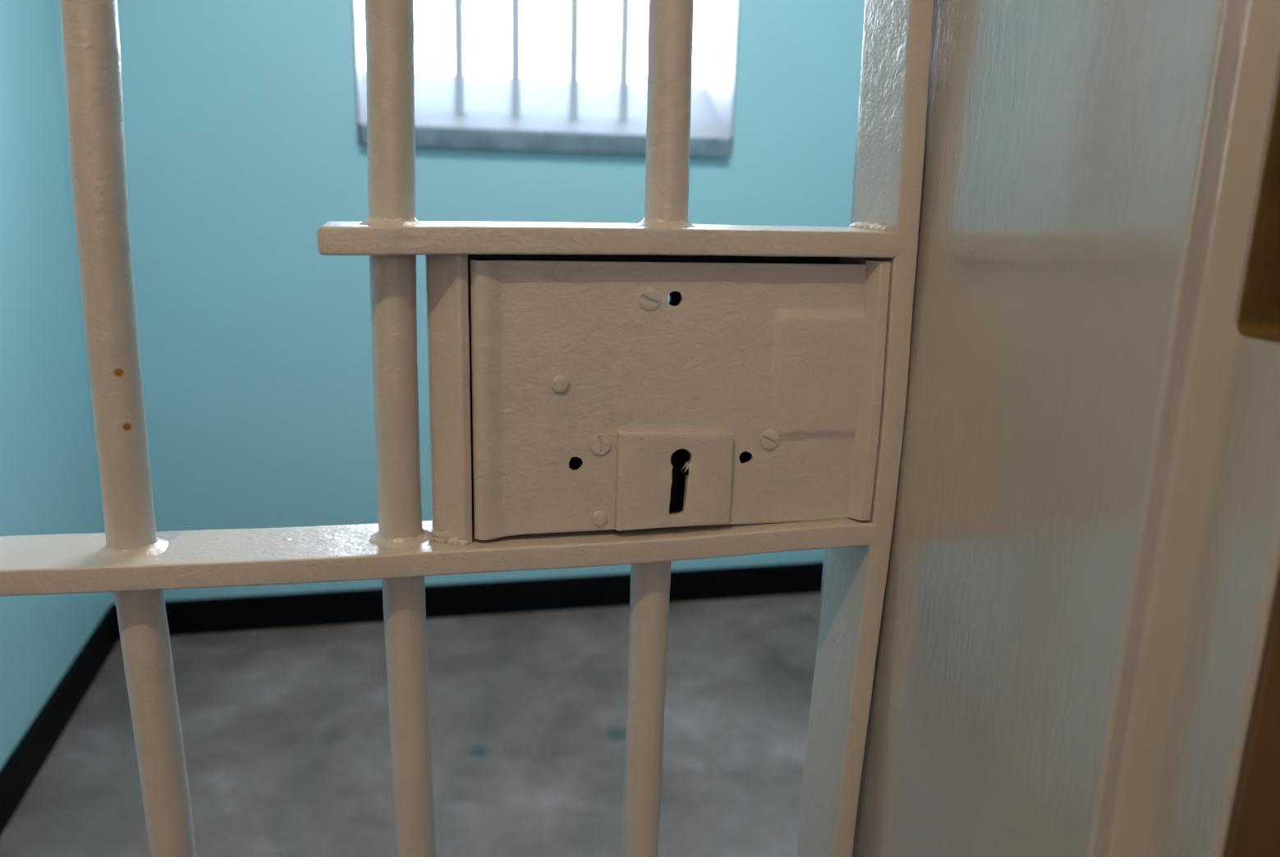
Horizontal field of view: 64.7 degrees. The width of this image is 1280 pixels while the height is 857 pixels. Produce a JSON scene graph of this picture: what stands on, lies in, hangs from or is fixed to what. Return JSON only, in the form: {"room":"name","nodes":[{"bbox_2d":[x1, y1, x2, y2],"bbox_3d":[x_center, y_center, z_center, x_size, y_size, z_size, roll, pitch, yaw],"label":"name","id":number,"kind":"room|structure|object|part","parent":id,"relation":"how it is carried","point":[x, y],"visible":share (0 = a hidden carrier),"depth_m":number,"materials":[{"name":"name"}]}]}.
{"room":"prison interior","nodes":[
{"label":"prison interior","id":0,"kind":"room"},
{"bbox_2d":[0,0,110,770],"bbox_3d":[-1.211,-0.504,1.352,0.150,2.750,2.165,-2,14,-13],"label":"wall","id":1,"kind":"structure","parent":0,"point":[49,484],"depth_m":2.21,"materials":[{"name":"teal paint"}]},
{"bbox_2d":[0,604,119,836],"bbox_3d":[-1.168,0.779,1.692,0.016,0.098,2.165,-2,14,-13],"label":"baseboard","id":2,"kind":"structure","parent":1,"relation":"attached to","point":[22,767],"depth_m":2.21,"materials":[{"name":"black"}]},
{"bbox_2d":[0,592,821,856],"bbox_3d":[-0.090,1.103,0.978,5.400,0.120,4.950,-2,14,-13],"label":"floor","id":3,"kind":"structure","parent":0,"point":[286,732],"depth_m":2.27,"materials":[{"name":"concrete"}]},
{"bbox_2d":[46,0,865,604],"bbox_3d":[-0.235,-0.837,2.800,2.712,2.750,0.300,-2,14,-13],"label":"wall","id":4,"kind":"structure","parent":0,"point":[240,116],"depth_m":2.63,"materials":[{"name":"teal paint"}]},
{"bbox_2d":[118,561,823,639],"bbox_3d":[-0.239,0.487,2.973,2.380,0.098,0.016,-2,14,-13],"label":"baseboard","id":5,"kind":"structure","parent":4,"relation":"attached to","point":[270,612],"depth_m":2.92,"materials":[{"name":"black"}]},
{"bbox_2d":[352,0,739,158],"bbox_3d":[-0.249,-1.209,2.691,0.992,0.917,0.320,-2,14,-13],"label":"window","id":6,"kind":"structure","parent":4,"relation":"in","point":[459,110],"depth_m":2.71,"materials":[{"name":"grey stone"}]},
{"bbox_3d":[-0.261,-0.870,2.784,0.992,0.204,0.302,-2,14,-13],"label":"sloped sill","id":7,"kind":"part","parent":6,"relation":"part of","materials":[{"name":"white paint"}]},
{"bbox_3d":[0.006,-0.229,0.399,5.400,2.750,0.307,-2,14,-13],"label":"wall","id":8,"kind":"structure","parent":0,"visible":0},
{"bbox_2d":[816,0,1279,856],"bbox_3d":[-0.231,0.082,0.428,0.968,2.120,0.330,-2,14,-13],"label":"door frame","id":9,"kind":"structure","parent":8,"relation":"in","point":[1084,568],"depth_m":0.42,"materials":[{"name":"paint"}]},
{"bbox_2d":[0,0,934,856],"bbox_3d":[-0.255,0.113,0.528,0.808,1.983,0.061,-2,14,-13],"label":"gate","id":10,"kind":"object","parent":9,"relation":"attached to","point":[571,401],"visible":1,"depth_m":0.53,"materials":[{"name":"metal"}]},
{"bbox_3d":[-0.247,0.066,0.515,0.774,0.017,0.051,-2,14,-13],"label":"rail","id":11,"kind":"part","parent":10,"relation":"part of","materials":[{"name":"metal"}]},
{"bbox_3d":[-0.011,-0.099,0.528,0.299,0.016,0.051,-2,14,-13],"label":"lock rail","id":12,"kind":"part","parent":10,"relation":"part of","materials":[{"name":"metal"}]},
{"bbox_3d":[0.021,-0.015,0.541,0.219,0.146,0.006,-2,14,-13],"label":"lock plate","id":13,"kind":"part","parent":10,"relation":"part of","materials":[{"name":"paint"}]},
{"bbox_2d":[1223,570,1279,856],"bbox_3d":[0.273,0.086,0.370,0.108,2.170,0.004,-2,14,-13],"label":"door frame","id":14,"kind":"structure","parent":8,"relation":"attached to","point":[1254,831],"depth_m":0.37,"materials":[{"name":"brown paint"}]}
]}

